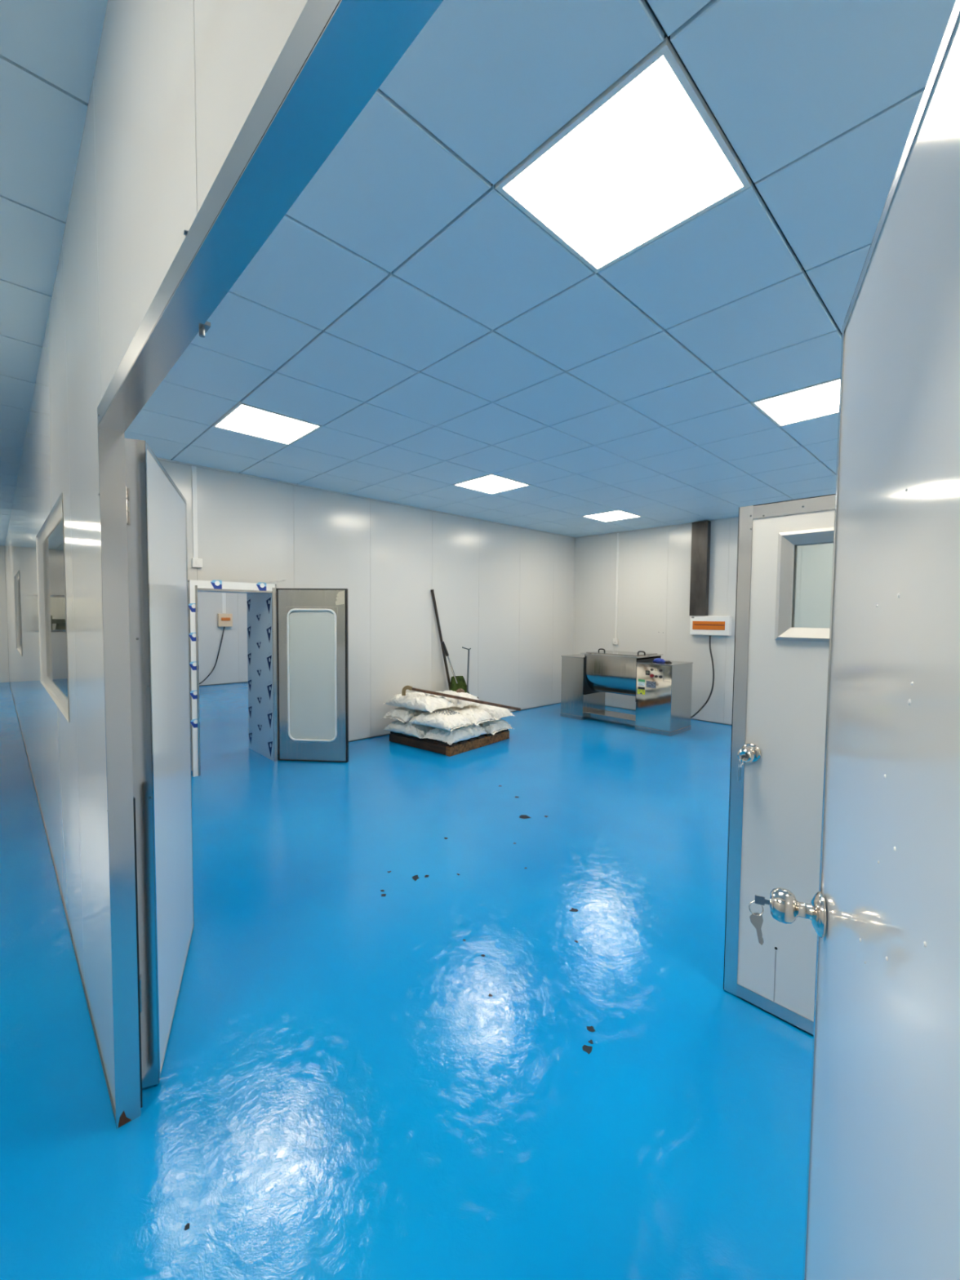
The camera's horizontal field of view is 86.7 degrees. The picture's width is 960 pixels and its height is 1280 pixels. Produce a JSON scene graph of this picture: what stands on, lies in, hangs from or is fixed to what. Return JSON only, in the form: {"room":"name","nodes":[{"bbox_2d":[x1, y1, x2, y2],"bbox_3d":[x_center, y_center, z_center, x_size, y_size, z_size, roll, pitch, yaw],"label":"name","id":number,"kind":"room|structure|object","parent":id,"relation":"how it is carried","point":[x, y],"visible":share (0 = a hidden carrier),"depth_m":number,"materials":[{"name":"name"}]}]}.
{"room":"clean room","nodes":[
{"label":"clean room","id":0,"kind":"room"},
{"bbox_2d":[0,545,8,682],"bbox_3d":[-10.953,-0.528,10.300,1.995,2.947,0.050,-2,4,-44],"label":"wall","id":1,"kind":"structure","parent":0,"point":[4,662],"depth_m":10.94,"materials":[{"name":"white"}]},
{"bbox_2d":[4,0,307,1112],"bbox_3d":[-4.141,-0.202,4.684,0.050,2.947,17.500,-2,4,-44],"label":"wall","id":2,"kind":"structure","parent":0,"point":[175,83],"depth_m":1.50,"materials":[{"name":"white paint"}]},
{"bbox_2d":[13,569,22,656],"bbox_3d":[-5.698,-0.332,6.303,0.056,0.965,1.700,-2,4,-44],"label":"window","id":3,"kind":"structure","parent":2,"relation":"in","point":[16,579],"depth_m":6.88,"materials":[{"name":"silver metal"}]},
{"bbox_2d":[35,493,69,722],"bbox_3d":[-2.383,-0.171,2.850,0.056,0.990,1.780,-2,4,-44],"label":"window","id":4,"kind":"structure","parent":2,"relation":"in","point":[50,541],"depth_m":2.92,"materials":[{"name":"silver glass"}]},
{"bbox_2d":[8,681,115,1122],"bbox_3d":[-5.654,1.178,6.275,0.004,0.012,13.224,-2,4,-44],"label":"baseboard","id":5,"kind":"structure","parent":2,"relation":"attached to","point":[76,957],"depth_m":2.13,"materials":[{"name":"grey metal"}]},
{"bbox_2d":[124,438,194,1088],"bbox_3d":[-1.226,0.394,1.980,0.062,2.047,0.940,-1,3,-23],"label":"door","id":6,"kind":"structure","parent":2,"relation":"in","point":[157,509],"depth_m":1.71,"materials":[{"name":"white metal"}]},
{"bbox_2d":[97,0,443,1128],"bbox_3d":[-0.408,0.434,0.821,0.076,2.108,1.871,-2,4,-44],"label":"trim","id":7,"kind":"structure","parent":2,"relation":"attached to","point":[337,54],"depth_m":0.76,"materials":[{"name":"silver metal"}]},
{"bbox_2d":[769,0,959,1279],"bbox_3d":[0.444,0.485,0.532,0.211,2.032,0.878,2,3,27],"label":"door","id":8,"kind":"structure","parent":2,"relation":"in","point":[882,1202],"depth_m":0.52,"materials":[{"name":"white metal"}]},
{"bbox_2d":[748,894,769,945],"bbox_3d":[0.510,0.512,0.926,0.037,0.094,0.011,1,3,18],"label":"key","id":9,"kind":"object","parent":8,"relation":"hanging from","point":[756,918],"visible":1,"depth_m":0.93,"materials":[{"name":"silver metal"}]},
{"bbox_2d":[197,591,248,684],"bbox_3d":[-5.317,-0.522,11.204,7.289,2.947,0.050,-2,4,-44],"label":"wall","id":10,"kind":"structure","parent":0,"point":[231,666],"depth_m":10.97,"materials":[{"name":"white paint"}]},
{"bbox_2d":[199,681,248,686],"bbox_3d":[-5.311,0.941,11.253,7.250,0.020,0.004,-2,4,-44],"label":"baseboard","id":11,"kind":"structure","parent":10,"relation":"attached to","point":[240,682],"depth_m":11.00,"materials":[{"name":"grey metal"}]},
{"bbox_2d":[221,592,226,613],"bbox_3d":[-5.515,-1.270,10.926,0.080,1.395,0.014,-2,4,-44],"label":"cable conduit","id":12,"kind":"object","parent":10,"relation":"attached to","point":[224,594],"visible":0.44,"depth_m":10.94,"materials":[{"name":"white plastic"}]},
{"bbox_2d":[217,613,232,626],"bbox_3d":[-5.486,-0.427,10.942,0.280,0.280,0.100,-2,4,-44],"label":"box","id":13,"kind":"object","parent":10,"relation":"attached to","point":[224,620],"visible":1,"depth_m":10.91,"materials":[{"name":"beige plastic"}]},
{"bbox_2d":[199,626,224,684],"bbox_3d":[-5.874,0.354,10.561,0.037,1.256,1.115,3,4,42],"label":"power cable","id":14,"kind":"object","parent":13,"relation":"hanging from","point":[224,627],"visible":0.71,"depth_m":10.85,"materials":[{"name":"black plastic"}]},
{"bbox_2d":[158,459,574,753],"bbox_3d":[-0.957,-0.268,6.663,7.289,2.947,0.050,-2,4,-44],"label":"wall","id":15,"kind":"structure","parent":0,"point":[504,593],"depth_m":6.56,"materials":[{"name":"white"}]},
{"bbox_2d":[188,635,195,641],"bbox_3d":[-2.658,-0.019,4.713,0.085,0.062,0.001,-2,4,-44],"label":"print","id":16,"kind":"object","parent":15,"relation":"attached to","point":[193,637],"depth_m":4.71,"materials":[{"name":"blue"}]},
{"bbox_2d":[190,693,196,698],"bbox_3d":[-2.663,0.520,4.739,0.085,0.062,0.001,-2,4,-44],"label":"print","id":17,"kind":"object","parent":15,"relation":"attached to","point":[193,695],"depth_m":4.73,"materials":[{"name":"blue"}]},
{"bbox_2d":[190,721,197,728],"bbox_3d":[-2.665,0.790,4.752,0.085,0.062,0.001,-2,4,-44],"label":"print","id":18,"kind":"object","parent":15,"relation":"attached to","point":[194,724],"depth_m":4.75,"materials":[{"name":"blue"}]},
{"bbox_2d":[189,663,199,670],"bbox_3d":[-2.660,0.250,4.726,0.085,0.062,0.001,-2,4,-44],"label":"print","id":19,"kind":"object","parent":15,"relation":"attached to","point":[193,666],"depth_m":4.73,"materials":[{"name":"blue"}]},
{"bbox_2d":[191,466,198,558],"bbox_3d":[-2.729,-1.220,4.862,0.040,0.872,0.016,-2,4,-44],"label":"cable conduit","id":20,"kind":"object","parent":15,"relation":"attached to","point":[194,508],"visible":1,"depth_m":4.86,"materials":[{"name":"white plastic"}]},
{"bbox_2d":[191,557,202,568],"bbox_3d":[-2.718,-0.741,4.883,0.086,0.086,0.039,-2,4,-44],"label":"wall switch","id":21,"kind":"object","parent":15,"relation":"attached to","point":[196,562],"visible":1,"depth_m":4.87,"materials":[{"name":"white plastic"}]},
{"bbox_2d":[187,579,286,777],"bbox_3d":[-2.594,0.313,5.277,0.940,1.888,0.749,-2,4,-44],"label":"door frame","id":22,"kind":"structure","parent":15,"relation":"attached to","point":[261,606],"depth_m":5.29,"materials":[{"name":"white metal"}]},
{"bbox_2d":[188,605,198,612],"bbox_3d":[-2.656,-0.289,4.700,0.085,0.062,0.001,-2,4,-44],"label":"print","id":23,"kind":"object","parent":22,"relation":"on","point":[192,608],"depth_m":4.71,"materials":[{"name":"blue"}]},
{"bbox_2d":[210,582,222,589],"bbox_3d":[-2.507,-0.511,4.830,0.100,0.073,0.001,-2,4,-44],"label":"print","id":24,"kind":"object","parent":22,"relation":"on","point":[214,585],"depth_m":4.83,"materials":[{"name":"blue"}]},
{"bbox_2d":[256,584,266,591],"bbox_3d":[-2.204,-0.522,5.121,0.100,0.073,0.001,-2,4,-44],"label":"print","id":25,"kind":"object","parent":22,"relation":"on","point":[259,587],"depth_m":5.12,"materials":[{"name":"blue"}]},
{"bbox_2d":[247,626,250,638],"bbox_3d":[-2.588,-0.086,5.696,0.001,0.150,0.110,-2,4,-44],"label":"print","id":26,"kind":"object","parent":15,"relation":"attached to","point":[248,627],"depth_m":5.70,"materials":[{"name":"blue"}]},
{"bbox_2d":[247,599,250,611],"bbox_3d":[-2.586,-0.385,5.682,0.001,0.150,0.110,-2,4,-44],"label":"print","id":27,"kind":"object","parent":15,"relation":"attached to","point":[248,600],"depth_m":5.68,"materials":[{"name":"blue plastic"}]},
{"bbox_2d":[247,653,251,663],"bbox_3d":[-2.591,0.214,5.711,0.001,0.150,0.110,-2,4,-44],"label":"print","id":28,"kind":"object","parent":15,"relation":"attached to","point":[249,655],"depth_m":5.71,"materials":[{"name":"blue"}]},
{"bbox_2d":[248,680,251,692],"bbox_3d":[-2.594,0.514,5.725,0.001,0.150,0.110,-2,4,-44],"label":"print","id":29,"kind":"object","parent":15,"relation":"attached to","point":[249,681],"depth_m":5.72,"materials":[{"name":"blue plastic"}]},
{"bbox_2d":[248,733,252,744],"bbox_3d":[-2.599,1.113,5.753,0.001,0.150,0.110,-2,4,-44],"label":"print","id":30,"kind":"object","parent":15,"relation":"attached to","point":[250,734],"depth_m":5.75,"materials":[{"name":"blue"}]},
{"bbox_2d":[266,626,271,640],"bbox_3d":[-2.197,-0.058,5.290,0.001,0.176,0.130,-2,4,-44],"label":"print","id":31,"kind":"object","parent":15,"relation":"attached to","point":[268,628],"depth_m":5.30,"materials":[{"name":"blue plastic"}]},
{"bbox_2d":[266,597,271,613],"bbox_3d":[-2.195,-0.358,5.275,0.001,0.176,0.130,-2,4,-44],"label":"print","id":32,"kind":"object","parent":15,"relation":"attached to","point":[268,599],"depth_m":5.28,"materials":[{"name":"blue"}]},
{"bbox_2d":[266,684,271,698],"bbox_3d":[-2.203,0.541,5.318,0.001,0.176,0.130,-2,4,-44],"label":"print","id":33,"kind":"object","parent":15,"relation":"attached to","point":[268,686],"depth_m":5.32,"materials":[{"name":"blue plastic"}]},
{"bbox_2d":[266,655,271,671],"bbox_3d":[-2.200,0.242,5.304,0.001,0.176,0.130,-2,4,-44],"label":"print","id":34,"kind":"object","parent":15,"relation":"attached to","point":[268,657],"depth_m":5.30,"materials":[{"name":"blue"}]},
{"bbox_2d":[267,741,272,756],"bbox_3d":[-2.208,1.141,5.346,0.001,0.176,0.130,-2,4,-44],"label":"print","id":35,"kind":"object","parent":15,"relation":"attached to","point":[269,743],"depth_m":5.35,"materials":[{"name":"blue"}]},
{"bbox_2d":[267,712,272,727],"bbox_3d":[-2.205,0.841,5.332,0.001,0.176,0.130,-2,4,-44],"label":"print","id":36,"kind":"object","parent":15,"relation":"attached to","point":[269,714],"depth_m":5.33,"materials":[{"name":"blue"}]},
{"bbox_2d":[275,587,348,762],"bbox_3d":[-1.742,0.364,5.253,0.759,1.795,0.057,1,3,4],"label":"door","id":37,"kind":"structure","parent":15,"relation":"in","point":[313,653],"depth_m":5.24,"materials":[{"name":"silver metal"}]},
{"bbox_2d":[156,457,575,537],"bbox_3d":[-0.921,-1.731,6.569,7.250,0.014,0.015,-2,4,-44],"label":"trim","id":38,"kind":"structure","parent":15,"relation":"attached to","point":[161,459],"depth_m":5.84,"materials":[{"name":"white metal"}]},
{"bbox_2d":[277,702,560,755],"bbox_3d":[-0.282,1.173,7.354,5.425,0.014,0.004,-2,4,-44],"label":"baseboard","id":39,"kind":"structure","parent":15,"relation":"attached to","point":[560,702],"depth_m":6.47,"materials":[{"name":"grey metal"}]},
{"bbox_2d":[0,682,813,1279],"bbox_3d":[-3.331,1.199,7.657,9.520,0.121,20.650,-2,4,-44],"label":"floor","id":40,"kind":"structure","parent":0,"point":[469,1015],"depth_m":1.84,"materials":[{"name":"blue paint"}]},
{"bbox_2d":[431,589,450,690],"bbox_3d":[-0.452,0.251,7.021,0.502,1.883,0.083,-1,3,-34],"label":"broom","id":41,"kind":"object","parent":40,"relation":"on","point":[432,590],"visible":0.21,"depth_m":6.94,"materials":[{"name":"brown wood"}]},
{"bbox_2d":[389,728,509,756],"bbox_3d":[-0.366,1.172,6.254,1.000,0.120,1.100,3,4,39],"label":"wooden pallet","id":42,"kind":"object","parent":40,"relation":"on","point":[426,744],"visible":0.55,"depth_m":5.84,"materials":[{"name":"brown wood"}]},
{"bbox_2d":[384,720,436,738],"bbox_3d":[-0.790,1.036,6.129,0.665,0.155,0.453,3,4,39],"label":"sack","id":43,"kind":"object","parent":42,"relation":"on","point":[397,726],"visible":0.62,"depth_m":5.93,"materials":[{"name":"white"}]},
{"bbox_2d":[382,706,426,722],"bbox_3d":[-0.844,0.878,6.237,0.412,0.163,0.625,3,4,39],"label":"sack","id":44,"kind":"object","parent":43,"relation":"on","point":[403,714],"visible":0.58,"depth_m":6.05,"materials":[{"name":"white"}]},
{"bbox_2d":[383,692,456,712],"bbox_3d":[-0.723,0.726,6.107,0.824,0.170,0.453,3,4,39],"label":"sack","id":45,"kind":"object","parent":44,"relation":"on","point":[421,701],"visible":0.96,"depth_m":5.94,"materials":[{"name":"white"}]},
{"bbox_2d":[401,685,520,711],"bbox_3d":[-0.215,0.694,6.050,1.415,0.305,0.050,0,3,-4],"label":"bar","id":46,"kind":"object","parent":45,"relation":"on","point":[406,687],"visible":1,"depth_m":6.03,"materials":[{"name":"paint"}]},
{"bbox_2d":[422,724,488,745],"bbox_3d":[-0.275,1.054,5.884,0.453,0.148,0.705,3,4,39],"label":"sack","id":47,"kind":"object","parent":42,"relation":"on","point":[464,733],"visible":0.72,"depth_m":5.70,"materials":[{"name":"white"}]},
{"bbox_2d":[407,710,472,731],"bbox_3d":[-0.452,0.898,5.816,0.704,0.163,0.402,3,4,39],"label":"sack","id":48,"kind":"object","parent":47,"relation":"on","point":[444,720],"visible":0.98,"depth_m":5.69,"materials":[{"name":"white"}]},
{"bbox_2d":[441,706,495,725],"bbox_3d":[-0.187,0.892,6.109,0.704,0.154,0.371,3,4,39],"label":"sack","id":49,"kind":"object","parent":47,"relation":"on","point":[476,717],"visible":0.61,"depth_m":5.96,"materials":[{"name":"white"}]},
{"bbox_2d":[473,719,513,734],"bbox_3d":[0.025,1.035,6.362,0.704,0.149,0.433,3,4,39],"label":"sack","id":50,"kind":"object","parent":42,"relation":"on","point":[493,726],"visible":0.44,"depth_m":6.16,"materials":[{"name":"white"}]},
{"bbox_2d":[462,703,513,720],"bbox_3d":[0.053,0.876,6.403,0.704,0.159,0.381,3,4,39],"label":"sack","id":51,"kind":"object","parent":50,"relation":"on","point":[496,713],"visible":0.41,"depth_m":6.25,"materials":[{"name":"white"}]},
{"bbox_3d":[-0.485,1.019,6.590,0.391,0.154,0.644,3,4,39],"label":"sack","id":52,"kind":"object","parent":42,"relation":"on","visible":0},
{"bbox_3d":[-0.479,0.867,6.605,0.371,0.154,0.424,3,4,39],"label":"sack","id":53,"kind":"object","parent":52,"relation":"on","visible":0},
{"bbox_2d":[435,690,479,708],"bbox_3d":[-0.367,0.724,6.385,0.744,0.155,0.412,3,4,39],"label":"sack","id":54,"kind":"object","parent":53,"relation":"on","point":[458,703],"visible":0.45,"depth_m":6.22,"materials":[{"name":"white"}]},
{"bbox_2d":[440,641,469,693],"bbox_3d":[-0.317,0.605,6.990,0.469,1.183,0.155,-2,4,-44],"label":"dustpan","id":55,"kind":"object","parent":40,"relation":"on","point":[457,682],"visible":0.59,"depth_m":6.97,"materials":[{"name":"green plastic"}]},
{"bbox_2d":[456,688,465,693],"bbox_3d":[-0.271,0.928,6.868,0.200,0.550,0.059,-2,4,-44],"label":"brush","id":56,"kind":"object","parent":40,"relation":"on","point":[460,690],"visible":0.23,"depth_m":6.84,"materials":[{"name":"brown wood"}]},
{"bbox_2d":[462,646,479,703],"bbox_3d":[-0.124,0.645,6.926,0.272,1.114,0.082,-2,4,-44],"label":"scraper","id":57,"kind":"object","parent":40,"relation":"on","point":[468,649],"visible":0.37,"depth_m":6.91,"materials":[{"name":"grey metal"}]},
{"bbox_2d":[560,648,693,736],"bbox_3d":[2.101,0.669,7.392,0.746,1.060,1.764,-2,4,-44],"label":"mixer","id":58,"kind":"object","parent":40,"relation":"on","point":[662,691],"visible":1,"depth_m":7.01,"materials":[{"name":"silver metal"}]},
{"bbox_2d":[652,657,665,662],"bbox_3d":[2.414,0.271,6.849,0.102,0.060,0.182,-2,4,-44],"label":"plastic bag","id":59,"kind":"object","parent":58,"relation":"on","point":[657,660],"visible":1,"depth_m":6.82,"materials":[{"name":"blue plastic"}]},
{"bbox_2d":[0,0,955,545],"bbox_3d":[-2.202,-1.784,6.458,9.550,0.080,17.700,-2,4,-44],"label":"ceiling","id":60,"kind":"structure","parent":0,"point":[437,335],"depth_m":2.14,"materials":[{"name":"blue"}]},
{"bbox_2d":[212,400,322,444],"bbox_3d":[-1.607,-1.622,3.836,0.593,0.018,0.593,-2,4,-44],"label":"recessed light","id":61,"kind":"object","parent":60,"relation":"in","point":[242,418],"visible":0.87,"depth_m":3.81,"materials":[{"name":"white plastic"}]},
{"bbox_2d":[453,473,529,493],"bbox_3d":[0.125,-1.685,5.496,0.593,0.018,0.593,-2,4,-44],"label":"recessed light","id":62,"kind":"object","parent":60,"relation":"in","point":[491,483],"visible":0.86,"depth_m":5.48,"materials":[{"name":"white plastic"}]},
{"bbox_2d":[582,509,641,521],"bbox_3d":[1.857,-1.749,7.156,0.593,0.018,0.593,-2,4,-44],"label":"recessed light","id":63,"kind":"object","parent":60,"relation":"in","point":[619,514],"visible":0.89,"depth_m":7.15,"materials":[{"name":"white plastic"}]},
{"bbox_2d":[495,36,751,272],"bbox_3d":[0.469,-1.501,1.674,0.593,0.018,0.593,-2,4,-44],"label":"recessed light","id":64,"kind":"object","parent":60,"relation":"in","point":[647,156],"visible":1,"depth_m":1.61,"materials":[{"name":"white plastic"}]},
{"bbox_2d":[751,377,839,426],"bbox_3d":[2.202,-1.564,3.334,0.593,0.018,0.593,-2,4,-44],"label":"recessed light","id":65,"kind":"object","parent":60,"relation":"in","point":[821,399],"visible":0.51,"depth_m":3.35,"materials":[{"name":"white plastic"}]},
{"bbox_2d":[573,517,833,724],"bbox_3d":[1.456,-0.379,9.447,0.050,2.947,11.970,-2,4,-44],"label":"wall","id":66,"kind":"structure","parent":0,"point":[654,571],"depth_m":7.84,"materials":[{"name":"white paint"}]},
{"bbox_2d":[573,537,575,654],"bbox_3d":[1.691,-0.364,9.156,0.012,2.920,0.012,-2,4,-44],"label":"trim","id":67,"kind":"structure","parent":66,"relation":"attached to","point":[575,538],"depth_m":9.13,"materials":[{"name":"white metal"}]},
{"bbox_2d":[613,638,617,644],"bbox_3d":[2.278,0.025,8.542,0.036,0.100,0.086,-2,4,-44],"label":"wall socket","id":68,"kind":"object","parent":66,"relation":"attached to","point":[615,640],"visible":1,"depth_m":8.52,"materials":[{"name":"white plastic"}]},
{"bbox_2d":[614,533,618,638],"bbox_3d":[2.294,-0.905,8.505,0.014,1.758,0.030,-2,4,-44],"label":"cable conduit","id":69,"kind":"object","parent":66,"relation":"attached to","point":[617,556],"visible":1,"depth_m":8.50,"materials":[{"name":"white plastic"}]},
{"bbox_2d":[575,516,738,537],"bbox_3d":[3.629,-1.715,7.080,0.015,0.014,5.540,-2,4,-44],"label":"trim","id":70,"kind":"structure","parent":66,"relation":"attached to","point":[734,517],"depth_m":8.01,"materials":[{"name":"white metal"}]},
{"bbox_2d":[604,705,731,725],"bbox_3d":[3.604,1.214,7.227,0.004,0.014,5.550,-2,4,-44],"label":"baseboard","id":71,"kind":"structure","parent":66,"relation":"attached to","point":[605,705],"depth_m":7.58,"materials":[{"name":"grey metal"}]},
{"bbox_2d":[688,520,711,615],"bbox_3d":[3.231,-1.042,7.461,0.100,1.368,0.235,-2,4,-44],"label":"duct","id":72,"kind":"object","parent":66,"relation":"attached to","point":[700,531],"visible":0.86,"depth_m":7.41,"materials":[{"name":"metal"}]},
{"bbox_2d":[689,615,732,635],"bbox_3d":[3.344,-0.210,7.376,0.098,0.280,0.560,-2,4,-44],"label":"box","id":73,"kind":"object","parent":66,"relation":"attached to","point":[720,625],"visible":1,"depth_m":7.33,"materials":[{"name":"white plastic"}]},
{"bbox_2d":[690,635,714,718],"bbox_3d":[3.080,0.533,7.237,0.631,1.187,0.125,-1,3,-28],"label":"power cable","id":74,"kind":"object","parent":73,"relation":"hanging from","point":[710,651],"visible":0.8,"depth_m":7.35,"materials":[{"name":"black plastic"}]},
{"bbox_3d":[2.933,-0.042,2.613,7.289,2.947,0.050,-2,4,-44],"label":"wall","id":75,"kind":"structure","parent":0,"visible":0},
{"bbox_2d":[723,493,835,1035],"bbox_3d":[1.302,0.475,1.719,0.140,1.959,0.874,-2,4,-44],"label":"door","id":76,"kind":"structure","parent":75,"relation":"in","point":[780,674],"depth_m":1.93,"materials":[{"name":"white metal"}]},
{"bbox_2d":[737,755,743,781],"bbox_3d":[0.986,0.483,1.921,0.046,0.095,0.014,-2,4,-44],"label":"key","id":77,"kind":"object","parent":76,"relation":"hanging from","point":[742,756],"visible":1,"depth_m":1.91,"materials":[{"name":"silver metal"}]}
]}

